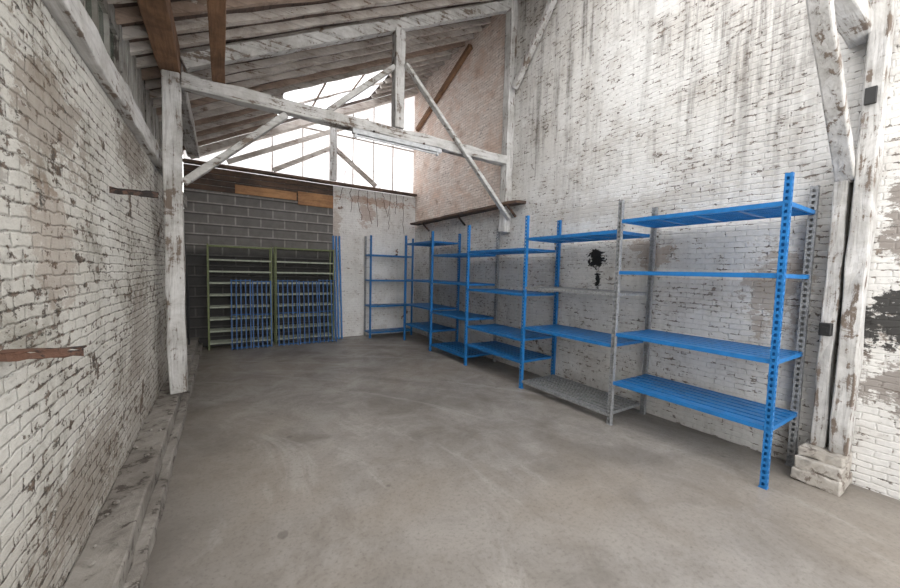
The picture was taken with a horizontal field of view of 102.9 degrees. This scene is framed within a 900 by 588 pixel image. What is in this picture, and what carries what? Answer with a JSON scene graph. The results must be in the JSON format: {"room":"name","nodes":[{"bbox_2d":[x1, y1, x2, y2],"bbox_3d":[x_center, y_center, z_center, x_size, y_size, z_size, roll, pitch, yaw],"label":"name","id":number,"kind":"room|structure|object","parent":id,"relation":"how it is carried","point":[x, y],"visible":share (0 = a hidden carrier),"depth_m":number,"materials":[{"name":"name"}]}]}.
{"room":"warehouse","nodes":[
{"label":"warehouse","id":0,"kind":"room"},
{"bbox_2d":[0,0,186,587],"bbox_3d":[-2.538,0.051,2.608,0.300,2.640,10.300,-1,4,-32],"label":"wall","id":1,"kind":"structure","parent":0,"point":[82,263],"depth_m":1.59,"materials":[{"name":"white brick"}]},
{"bbox_2d":[0,345,86,361],"bbox_3d":[-1.363,0.196,1.169,0.250,0.035,0.048,-1,4,-32],"label":"stub","id":2,"kind":"object","parent":1,"relation":"attached to","point":[6,355],"visible":1,"depth_m":1.17,"materials":[{"name":"brown wood"}]},
{"bbox_2d":[42,0,186,207],"bbox_3d":[-2.322,-1.351,2.442,0.218,0.189,9.992,-1,4,-32],"label":"beam","id":3,"kind":"structure","parent":1,"relation":"on","point":[71,16],"depth_m":2.00,"materials":[{"name":"white wood"}]},
{"bbox_2d":[184,229,189,344],"bbox_3d":[-4.481,-0.448,6.081,0.059,2.703,0.338,0,4,-25],"label":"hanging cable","id":4,"kind":"object","parent":3,"relation":"hanging from","point":[186,271],"visible":0.66,"depth_m":6.15,"materials":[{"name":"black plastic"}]},
{"bbox_2d":[109,186,158,197],"bbox_3d":[-2.082,-0.660,2.330,0.296,0.046,0.047,-1,4,-32],"label":"stub","id":5,"kind":"object","parent":1,"relation":"attached to","point":[146,193],"visible":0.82,"depth_m":2.33,"materials":[{"name":"brown wood"}]},
{"bbox_2d":[98,0,161,150],"bbox_3d":[-2.492,-1.817,2.520,0.049,1.100,10.353,-1,4,-32],"label":"wall","id":6,"kind":"structure","parent":0,"point":[129,71],"depth_m":3.54,"materials":[{"name":"grey wood"}]},
{"bbox_2d":[85,0,113,62],"bbox_3d":[-2.263,-1.846,2.127,0.005,0.500,2.250,-1,4,-32],"label":"window","id":7,"kind":"structure","parent":6,"relation":"in","point":[87,2],"depth_m":2.70,"materials":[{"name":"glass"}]},
{"bbox_2d":[80,0,119,72],"bbox_3d":[-2.248,-1.846,2.137,0.029,0.500,2.130,-1,4,-32],"label":"trim","id":8,"kind":"structure","parent":6,"relation":"attached to","point":[94,3],"depth_m":2.75,"materials":[{"name":"grey wood"}]},
{"bbox_2d":[183,163,415,346],"bbox_3d":[-3.040,-0.727,8.152,4.800,3.470,0.315,-1,4,-32],"label":"wall","id":9,"kind":"structure","parent":0,"point":[210,217],"depth_m":7.79,"materials":[{"name":"grey brick"}]},
{"bbox_2d":[184,164,332,200],"bbox_3d":[-3.786,-2.208,7.372,2.700,0.425,0.026,-1,4,-32],"label":"trim","id":10,"kind":"structure","parent":9,"relation":"attached to","point":[207,176],"depth_m":7.15,"materials":[{"name":"brown wood"}]},
{"bbox_2d":[235,184,296,200],"bbox_3d":[-3.763,-2.079,7.366,1.130,0.170,0.028,-1,4,-32],"label":"wooden plank","id":11,"kind":"object","parent":9,"relation":"attached to","point":[239,189],"visible":1,"depth_m":7.34,"materials":[{"name":"brown wood"}]},
{"bbox_2d":[183,88,414,196],"bbox_3d":[-2.949,-3.846,7.939,4.800,2.785,0.005,-1,4,-32],"label":"window","id":12,"kind":"structure","parent":9,"relation":"in","point":[317,167],"depth_m":8.33,"materials":[{"name":"white glass"}]},
{"bbox_2d":[183,88,418,196],"bbox_3d":[-2.869,-3.755,7.786,4.770,2.616,0.290,-1,4,-32],"label":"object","id":13,"kind":"object","parent":9,"relation":"on","point":[222,145],"visible":0.74,"depth_m":7.73,"materials":[{"name":"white wood"}]},
{"bbox_2d":[160,63,199,157],"bbox_3d":[-3.861,-2.523,5.226,0.194,0.191,3.492,-1,4,-32],"label":"roof beam","id":14,"kind":"structure","parent":13,"relation":"on","point":[190,142],"depth_m":5.33,"materials":[{"name":"grey wood"}]},
{"bbox_2d":[298,191,332,207],"bbox_3d":[-2.948,-2.066,7.883,0.740,0.280,0.028,-1,4,-32],"label":"wooden plank","id":15,"kind":"object","parent":9,"relation":"attached to","point":[304,198],"visible":1,"depth_m":7.86,"materials":[{"name":"brown wood"}]},
{"bbox_2d":[113,0,494,154],"bbox_3d":[-0.337,-3.651,3.769,5.450,2.891,10.400,-1,4,-32],"label":"ceiling","id":16,"kind":"structure","parent":0,"point":[259,8],"depth_m":4.08,"materials":[{"name":"grey wood"}]},
{"bbox_2d":[106,0,136,3],"bbox_3d":[-0.583,-3.531,3.907,5.108,2.735,0.072,-1,4,-32],"label":"rafter","id":17,"kind":"object","parent":16,"relation":"attached to","point":[108,1],"visible":0.25,"depth_m":2.77,"materials":[{"name":"grey wood"}]},
{"bbox_2d":[115,0,320,24],"bbox_3d":[-0.731,-3.548,4.132,5.120,2.743,0.072,-1,4,-32],"label":"rafter","id":18,"kind":"object","parent":16,"relation":"attached to","point":[124,15],"visible":0.51,"depth_m":3.19,"materials":[{"name":"grey wood"}]},
{"bbox_2d":[183,124,263,149],"bbox_3d":[-4.304,-2.935,6.722,1.827,1.009,0.072,-1,4,-32],"label":"rafter","id":19,"kind":"object","parent":16,"relation":"attached to","point":[248,130],"visible":0.36,"depth_m":6.77,"materials":[{"name":"grey wood"}]},
{"bbox_2d":[194,108,258,125],"bbox_3d":[-3.733,-2.870,5.807,1.821,1.017,0.072,-1,4,-32],"label":"rafter","id":20,"kind":"object","parent":16,"relation":"attached to","point":[247,110],"visible":0.33,"depth_m":5.82,"materials":[{"name":"grey wood"}]},
{"bbox_2d":[183,117,273,145],"bbox_3d":[-4.163,-2.921,6.492,1.823,1.018,0.072,-1,4,-32],"label":"rafter","id":21,"kind":"object","parent":16,"relation":"attached to","point":[221,133],"visible":0.41,"depth_m":6.57,"materials":[{"name":"grey wood"}]},
{"bbox_2d":[195,110,270,131],"bbox_3d":[-3.873,-2.881,6.039,1.830,1.002,0.072,-1,4,-32],"label":"rafter","id":22,"kind":"object","parent":16,"relation":"attached to","point":[260,112],"visible":0.41,"depth_m":6.10,"materials":[{"name":"grey wood"}]},
{"bbox_2d":[196,113,276,136],"bbox_3d":[-4.015,-2.907,6.267,1.826,1.005,0.070,-1,4,-32],"label":"rafter","id":23,"kind":"object","parent":16,"relation":"attached to","point":[247,121],"visible":0.41,"depth_m":6.34,"materials":[{"name":"grey wood"}]},
{"bbox_2d":[193,94,283,120],"bbox_3d":[-3.583,-2.844,5.584,1.827,1.010,0.071,-1,4,-32],"label":"rafter","id":24,"kind":"object","parent":16,"relation":"attached to","point":[232,108],"visible":0.37,"depth_m":5.57,"materials":[{"name":"grey wood"}]},
{"bbox_2d":[122,0,418,40],"bbox_3d":[-0.877,-3.568,4.359,5.118,2.749,0.072,-1,4,-32],"label":"rafter","id":25,"kind":"object","parent":16,"relation":"attached to","point":[235,19],"visible":0.74,"depth_m":3.73,"materials":[{"name":"grey wood"}]},
{"bbox_2d":[141,27,430,79],"bbox_3d":[-1.313,-3.618,5.040,5.111,2.733,0.073,-1,4,-32],"label":"rafter","id":26,"kind":"object","parent":16,"relation":"attached to","point":[152,72],"visible":0.09,"depth_m":3.90,"materials":[{"name":"grey wood"}]},
{"bbox_2d":[159,48,457,121],"bbox_3d":[-2.031,-3.712,6.179,5.116,2.747,0.073,-1,4,-32],"label":"rafter","id":27,"kind":"object","parent":16,"relation":"attached to","point":[219,104],"visible":0.57,"depth_m":6.10,"materials":[{"name":"grey wood"}]},
{"bbox_2d":[130,0,489,55],"bbox_3d":[-1.021,-3.581,4.587,5.120,2.734,0.072,-1,4,-32],"label":"rafter","id":28,"kind":"object","parent":16,"relation":"attached to","point":[141,47],"visible":0.82,"depth_m":4.17,"materials":[{"name":"grey wood"}]},
{"bbox_2d":[156,41,465,114],"bbox_3d":[-1.886,-3.694,5.952,5.118,2.745,0.072,-1,4,-32],"label":"rafter","id":29,"kind":"object","parent":16,"relation":"attached to","point":[323,74],"visible":0.62,"depth_m":5.87,"materials":[{"name":"grey wood"}]},
{"bbox_2d":[153,33,473,107],"bbox_3d":[-1.739,-3.677,5.726,5.121,2.749,0.072,-1,4,-32],"label":"rafter","id":30,"kind":"object","parent":16,"relation":"attached to","point":[157,103],"visible":0.66,"depth_m":5.63,"materials":[{"name":"grey wood"}]},
{"bbox_2d":[149,26,481,99],"bbox_3d":[-1.594,-3.656,5.500,5.105,2.740,0.072,-1,4,-32],"label":"rafter","id":31,"kind":"object","parent":16,"relation":"attached to","point":[154,94],"visible":0.77,"depth_m":5.34,"materials":[{"name":"grey wood"}]},
{"bbox_2d":[144,17,490,89],"bbox_3d":[-1.451,-3.638,5.271,5.116,2.746,0.072,-1,4,-32],"label":"rafter","id":32,"kind":"object","parent":16,"relation":"attached to","point":[229,69],"visible":0.79,"depth_m":5.05,"materials":[{"name":"grey wood"}]},
{"bbox_2d":[136,0,502,68],"bbox_3d":[-1.164,-3.603,4.814,5.123,2.738,0.072,-1,4,-32],"label":"rafter","id":33,"kind":"object","parent":16,"relation":"attached to","point":[146,61],"visible":0.26,"depth_m":4.30,"materials":[{"name":"grey wood"}]},
{"bbox_2d":[275,70,387,118],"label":"window","id":34,"kind":"structure","parent":16,"relation":"attached to","point":[300,95],"depth_m":6.86,"materials":[{"name":"white glass"}]},
{"bbox_2d":[298,81,383,103],"bbox_3d":[-2.287,-3.943,7.079,2.050,1.099,0.067,-1,4,-32],"label":"rafter","id":35,"kind":"object","parent":16,"relation":"attached to","point":[382,82],"visible":0.59,"depth_m":7.02,"materials":[{"name":"white wood"}]},
{"bbox_2d":[371,84,416,98],"bbox_3d":[-1.257,-4.845,8.503,1.297,0.732,0.072,-1,4,-32],"label":"rafter","id":36,"kind":"object","parent":16,"relation":"attached to","point":[375,95],"visible":0.43,"depth_m":8.34,"materials":[{"name":"grey wood"}]},
{"bbox_2d":[375,77,427,93],"bbox_3d":[-1.105,-4.830,8.280,1.290,0.728,0.073,-1,4,-32],"label":"rafter","id":37,"kind":"object","parent":16,"relation":"attached to","point":[387,89],"visible":0.5,"depth_m":8.11,"materials":[{"name":"grey wood"}]},
{"bbox_2d":[380,72,431,88],"bbox_3d":[-0.966,-4.809,8.049,1.278,0.729,0.069,-1,4,-32],"label":"rafter","id":38,"kind":"object","parent":16,"relation":"attached to","point":[384,85],"visible":0.46,"depth_m":8.04,"materials":[{"name":"grey wood"}]},
{"bbox_2d":[384,67,438,83],"bbox_3d":[-0.823,-4.790,7.822,1.299,0.739,0.069,-1,4,-32],"label":"rafter","id":39,"kind":"object","parent":16,"relation":"attached to","point":[387,80],"visible":0.54,"depth_m":7.90,"materials":[{"name":"grey wood"}]},
{"bbox_2d":[389,61,444,77],"bbox_3d":[-0.674,-4.773,7.596,1.292,0.723,0.071,-1,4,-32],"label":"rafter","id":40,"kind":"object","parent":16,"relation":"attached to","point":[440,63],"visible":0.48,"depth_m":7.67,"materials":[{"name":"grey wood"}]},
{"bbox_2d":[405,55,450,69],"bbox_3d":[-0.535,-4.760,7.364,1.290,0.728,0.072,-1,4,-32],"label":"rafter","id":41,"kind":"object","parent":16,"relation":"attached to","point":[448,57],"visible":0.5,"depth_m":7.41,"materials":[{"name":"grey wood"}]},
{"bbox_2d":[143,332,899,587],"bbox_3d":[-0.530,1.410,4.048,5.800,0.150,10.400,-1,4,-32],"label":"floor","id":42,"kind":"structure","parent":0,"point":[388,460],"depth_m":2.60,"materials":[{"name":"concrete"}]},
{"bbox_2d":[63,337,198,587],"bbox_3d":[-2.276,1.274,2.681,0.206,0.220,9.993,-1,4,-32],"label":"wall ledge","id":43,"kind":"object","parent":42,"relation":"on","point":[115,535],"visible":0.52,"depth_m":2.07,"materials":[{"name":"concrete"}]},
{"bbox_2d":[111,500,119,505],"bbox_3d":[-1.920,1.200,2.061,0.041,0.025,0.034,2,4,9],"label":"rubble piece","id":44,"kind":"object","parent":43,"relation":"on","point":[116,502],"visible":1,"depth_m":2.05,"materials":[{"name":"stone"}]},
{"bbox_2d":[161,0,557,394],"bbox_3d":[-0.701,-1.869,4.514,4.716,5.918,1.165,-1,4,-32],"label":"roof truss","id":45,"kind":"object","parent":43,"relation":"on","point":[173,84],"visible":0.95,"depth_m":4.33,"materials":[{"name":"white wood"}]},
{"bbox_2d":[137,0,180,74],"bbox_3d":[-1.187,-2.186,1.008,0.196,0.216,6.464,-1,4,-32],"label":"roof beam","id":46,"kind":"structure","parent":45,"relation":"on","point":[157,15],"depth_m":3.10,"materials":[{"name":"brown wood"}]},
{"bbox_2d":[207,0,225,83],"bbox_3d":[-1.492,-2.229,2.280,0.129,0.124,4.020,-1,4,-32],"label":"roof beam","id":47,"kind":"structure","parent":45,"relation":"on","point":[216,9],"depth_m":3.12,"materials":[{"name":"brown wood"}]},
{"bbox_2d":[352,128,441,155],"bbox_3d":[-0.693,-2.093,4.937,1.320,0.140,0.060,-1,4,-32],"label":"fluorescent light","id":48,"kind":"object","parent":45,"relation":"hanging from","point":[360,133],"visible":1,"depth_m":4.88,"materials":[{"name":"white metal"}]},
{"bbox_2d":[123,343,202,587],"bbox_3d":[-2.174,1.330,2.748,0.082,0.107,9.988,-1,4,-32],"label":"curb","id":49,"kind":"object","parent":42,"relation":"on","point":[136,577],"depth_m":2.29,"materials":[{"name":"concrete"}]},
{"bbox_2d":[206,243,272,349],"bbox_3d":[-4.154,0.046,7.119,1.094,2.000,0.330,-1,4,-32],"label":"metal rack","id":50,"kind":"object","parent":42,"relation":"on","point":[224,341],"visible":0.73,"depth_m":7.03,"materials":[{"name":"green metal"}]},
{"bbox_2d":[208,245,270,249],"bbox_3d":[-4.126,-0.918,7.060,1.040,0.028,0.330,-1,4,-32],"label":"shelf","id":51,"kind":"object","parent":50,"relation":"attached to","point":[208,245],"depth_m":6.94,"materials":[{"name":"green metal"}]},
{"bbox_2d":[209,282,269,283],"bbox_3d":[-4.144,-0.219,7.104,1.040,0.028,0.330,-1,4,-32],"label":"shelf","id":52,"kind":"object","parent":50,"relation":"attached to","point":[209,282],"depth_m":6.96,"materials":[{"name":"grey metal"}]},
{"bbox_2d":[209,293,269,295],"bbox_3d":[-4.150,0.010,7.118,1.040,0.028,0.330,-1,4,-32],"label":"shelf","id":53,"kind":"object","parent":50,"relation":"attached to","point":[217,294],"depth_m":7.04,"materials":[{"name":"grey metal"}]},
{"bbox_2d":[209,259,270,261],"bbox_3d":[-4.133,-0.658,7.076,1.040,0.028,0.330,-1,4,-32],"label":"shelf","id":54,"kind":"object","parent":50,"relation":"attached to","point":[209,259],"depth_m":6.94,"materials":[{"name":"grey metal"}]},
{"bbox_2d":[209,270,270,272],"bbox_3d":[-4.139,-0.439,7.090,1.040,0.028,0.330,-1,4,-32],"label":"shelf","id":55,"kind":"object","parent":50,"relation":"attached to","point":[209,270],"depth_m":6.98,"materials":[{"name":"grey metal"}]},
{"bbox_2d":[210,304,269,307],"bbox_3d":[-4.156,0.240,7.133,1.040,0.028,0.330,-1,4,-32],"label":"shelf","id":56,"kind":"object","parent":50,"relation":"attached to","point":[248,305],"depth_m":7.04,"materials":[{"name":"grey metal"}]},
{"bbox_2d":[210,315,270,320],"bbox_3d":[-4.162,0.469,7.147,1.040,0.028,0.330,-1,4,-32],"label":"shelf","id":57,"kind":"object","parent":50,"relation":"attached to","point":[255,316],"depth_m":7.06,"materials":[{"name":"grey metal"}]},
{"bbox_2d":[210,326,270,332],"bbox_3d":[-4.168,0.699,7.162,1.040,0.028,0.330,-1,4,-32],"label":"shelf","id":58,"kind":"object","parent":50,"relation":"attached to","point":[255,327],"depth_m":7.07,"materials":[{"name":"grey metal"}]},
{"bbox_2d":[210,336,270,344],"bbox_3d":[-4.174,0.928,7.176,1.040,0.028,0.330,-1,4,-32],"label":"shelf","id":59,"kind":"object","parent":50,"relation":"attached to","point":[225,341],"depth_m":7.10,"materials":[{"name":"grey metal"}]},
{"bbox_2d":[230,279,251,349],"bbox_3d":[-4.021,0.390,6.905,0.340,1.336,0.184,-1,4,-32],"label":"frame","id":60,"kind":"object","parent":42,"relation":"on","point":[231,280],"visible":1,"depth_m":6.89,"materials":[{"name":"blue paint"}]},
{"bbox_2d":[252,281,272,347],"bbox_3d":[-3.717,0.396,7.098,0.340,1.316,0.184,-1,4,-32],"label":"frame","id":61,"kind":"object","parent":42,"relation":"on","point":[257,314],"visible":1,"depth_m":7.09,"materials":[{"name":"blue paint"}]},
{"bbox_2d":[277,280,298,345],"bbox_3d":[-3.320,0.381,7.348,0.380,1.336,0.184,-1,4,-32],"label":"frame","id":62,"kind":"object","parent":42,"relation":"on","point":[283,312],"visible":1,"depth_m":7.34,"materials":[{"name":"blue paint"}]},
{"bbox_2d":[273,246,333,344],"bbox_3d":[-3.148,0.022,7.755,1.174,2.020,0.330,-1,4,-32],"label":"metal rack","id":63,"kind":"object","parent":42,"relation":"on","point":[275,248],"visible":0.85,"depth_m":7.65,"materials":[{"name":"green metal"}]},
{"bbox_2d":[275,332,331,339],"bbox_3d":[-3.168,0.914,7.812,1.120,0.028,0.330,-1,4,-32],"label":"shelf","id":64,"kind":"object","parent":63,"relation":"attached to","point":[315,334],"depth_m":7.76,"materials":[{"name":"grey metal"}]},
{"bbox_2d":[277,323,330,328],"bbox_3d":[-3.163,0.684,7.798,1.120,0.028,0.330,-1,4,-32],"label":"shelf","id":65,"kind":"object","parent":63,"relation":"attached to","point":[311,324],"depth_m":7.72,"materials":[{"name":"grey metal"}]},
{"bbox_2d":[277,247,332,251],"bbox_3d":[-3.120,-0.952,7.695,1.120,0.028,0.330,-1,4,-32],"label":"shelf","id":66,"kind":"object","parent":63,"relation":"attached to","point":[277,247],"depth_m":7.61,"materials":[{"name":"green metal"}]},
{"bbox_2d":[277,261,332,263],"bbox_3d":[-3.128,-0.673,7.713,1.120,0.028,0.330,-1,4,-32],"label":"shelf","id":67,"kind":"object","parent":63,"relation":"attached to","point":[277,261],"depth_m":7.58,"materials":[{"name":"grey metal"}]},
{"bbox_2d":[277,272,332,273],"bbox_3d":[-3.133,-0.453,7.726,1.120,0.028,0.330,-1,4,-32],"label":"shelf","id":68,"kind":"object","parent":63,"relation":"attached to","point":[277,272],"depth_m":7.57,"materials":[{"name":"grey metal"}]},
{"bbox_2d":[277,292,332,294],"bbox_3d":[-3.145,-0.004,7.755,1.120,0.028,0.330,-1,4,-32],"label":"shelf","id":69,"kind":"object","parent":63,"relation":"attached to","point":[325,293],"depth_m":7.69,"materials":[{"name":"grey metal"}]},
{"bbox_2d":[277,302,332,306],"bbox_3d":[-3.151,0.225,7.769,1.120,0.028,0.330,-1,4,-32],"label":"shelf","id":70,"kind":"object","parent":63,"relation":"attached to","point":[329,303],"depth_m":7.70,"materials":[{"name":"grey metal"}]},
{"bbox_2d":[277,312,332,317],"bbox_3d":[-3.157,0.455,7.784,1.120,0.028,0.330,-1,4,-32],"label":"shelf","id":71,"kind":"object","parent":63,"relation":"attached to","point":[329,313],"depth_m":7.73,"materials":[{"name":"grey metal"}]},
{"bbox_2d":[279,282,332,283],"bbox_3d":[-3.139,-0.234,7.740,1.120,0.028,0.330,-1,4,-32],"label":"shelf","id":72,"kind":"object","parent":63,"relation":"attached to","point":[279,282],"depth_m":7.66,"materials":[{"name":"grey metal"}]},
{"bbox_2d":[298,281,318,344],"bbox_3d":[-2.982,0.386,7.563,0.380,1.316,0.184,-1,4,-32],"label":"frame","id":73,"kind":"object","parent":42,"relation":"on","point":[304,312],"visible":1,"depth_m":7.55,"materials":[{"name":"blue paint"}]},
{"bbox_2d":[318,280,336,342],"bbox_3d":[-2.653,0.366,7.771,0.360,1.346,0.184,-1,4,-32],"label":"frame","id":74,"kind":"object","parent":42,"relation":"on","point":[323,311],"visible":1,"depth_m":7.76,"materials":[{"name":"blue paint"}]},
{"bbox_2d":[332,236,335,338],"bbox_3d":[-2.615,-0.152,8.102,0.036,2.333,0.262,-1,4,-35],"label":"upright","id":75,"kind":"object","parent":42,"relation":"on","point":[332,236],"visible":0.57,"depth_m":8.10,"materials":[{"name":"blue paint"}]},
{"bbox_2d":[335,236,339,338],"bbox_3d":[-2.556,-0.153,8.140,0.036,2.333,0.262,-1,4,-35],"label":"upright","id":76,"kind":"object","parent":42,"relation":"on","point":[335,236],"visible":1,"depth_m":8.13,"materials":[{"name":"blue paint"}]},
{"bbox_2d":[338,236,342,338],"bbox_3d":[-2.497,-0.153,8.177,0.036,2.333,0.262,-1,4,-35],"label":"upright","id":77,"kind":"object","parent":42,"relation":"on","point":[338,236],"visible":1,"depth_m":8.16,"materials":[{"name":"blue paint"}]},
{"bbox_2d":[364,235,413,337],"bbox_3d":[-1.484,-0.176,8.717,1.108,2.380,0.408,-1,4,-32],"label":"shelving unit","id":78,"kind":"object","parent":42,"relation":"on","point":[370,331],"visible":0.81,"depth_m":8.58,"materials":[{"name":"blue paint"}]},
{"bbox_2d":[403,236,457,339],"bbox_3d":[-0.439,-0.093,7.826,0.678,2.380,1.219,-1,4,-32],"label":"shelving unit","id":79,"kind":"object","parent":42,"relation":"on","point":[424,326],"visible":0.98,"depth_m":7.95,"materials":[{"name":"blue paint"}]},
{"bbox_2d":[429,231,495,357],"bbox_3d":[0.216,-0.011,6.792,0.678,2.380,1.234,-1,4,-32],"label":"shelving unit","id":80,"kind":"object","parent":42,"relation":"on","point":[456,348],"visible":0.97,"depth_m":6.92,"materials":[{"name":"blue paint"}]},
{"bbox_2d":[464,225,555,365],"bbox_3d":[0.911,0.075,5.696,0.678,2.380,1.364,-1,4,-32],"label":"shelving unit","id":81,"kind":"object","parent":42,"relation":"on","point":[500,349],"visible":0.98,"depth_m":5.74,"materials":[{"name":"blue paint"}]},
{"bbox_2d":[519,215,649,415],"bbox_3d":[1.639,0.167,4.548,0.678,2.380,1.359,-1,4,-32],"label":"shelving unit","id":82,"kind":"object","parent":42,"relation":"on","point":[591,398],"visible":0.96,"depth_m":4.58,"materials":[{"name":"blue paint"}]},
{"bbox_2d":[606,172,819,489],"bbox_3d":[2.364,0.257,3.404,0.678,2.380,1.354,-1,4,-32],"label":"shelving unit","id":83,"kind":"object","parent":42,"relation":"on","point":[767,417],"visible":1,"depth_m":3.08,"materials":[{"name":"blue paint"}]},
{"bbox_2d":[790,438,851,496],"bbox_3d":[2.973,1.369,2.867,0.347,0.277,0.305,-1,4,-32],"label":"plinth","id":84,"kind":"object","parent":42,"relation":"on","point":[816,466],"visible":0.98,"depth_m":2.78,"materials":[{"name":"brick"}]},
{"bbox_2d":[805,0,896,455],"bbox_3d":[1.215,-1.631,1.491,4.717,5.920,0.250,-1,4,-32],"label":"wooden post","id":85,"kind":"object","parent":42,"relation":"on","point":[858,22],"visible":0.99,"depth_m":2.68,"materials":[{"name":"white wood"}]},
{"bbox_2d":[818,322,833,335],"bbox_3d":[2.964,0.279,2.827,0.075,0.100,0.070,-1,4,-32],"label":"switch box","id":86,"kind":"object","parent":85,"relation":"attached to","point":[825,329],"visible":1,"depth_m":2.81,"materials":[{"name":"black plastic"}]},
{"bbox_2d":[864,85,877,105],"bbox_3d":[3.075,-1.449,2.618,0.030,0.120,0.060,-1,4,-32],"label":"strap","id":87,"kind":"object","parent":85,"relation":"attached to","point":[870,97],"visible":1,"depth_m":2.61,"materials":[{"name":"black metal"}]},
{"bbox_2d":[413,0,899,499],"bbox_3d":[1.832,-2.385,5.186,0.300,7.400,10.300,-1,4,-32],"label":"wall","id":88,"kind":"structure","parent":0,"point":[671,106],"depth_m":3.98,"materials":[{"name":"white brick"}]},
{"bbox_2d":[415,44,472,131],"bbox_3d":[-0.208,-4.467,7.970,0.080,0.984,2.283,-1,4,-32],"label":"brace","id":89,"kind":"object","parent":88,"relation":"attached to","point":[468,49],"visible":1,"depth_m":7.69,"materials":[{"name":"brown wood"}]},
{"bbox_2d":[410,200,525,231],"bbox_3d":[0.124,-1.526,7.403,0.238,0.244,3.853,-1,4,-32],"label":"wall shelf","id":90,"kind":"object","parent":88,"relation":"attached to","point":[508,204],"visible":0.96,"depth_m":6.93,"materials":[{"name":"brown wood"}]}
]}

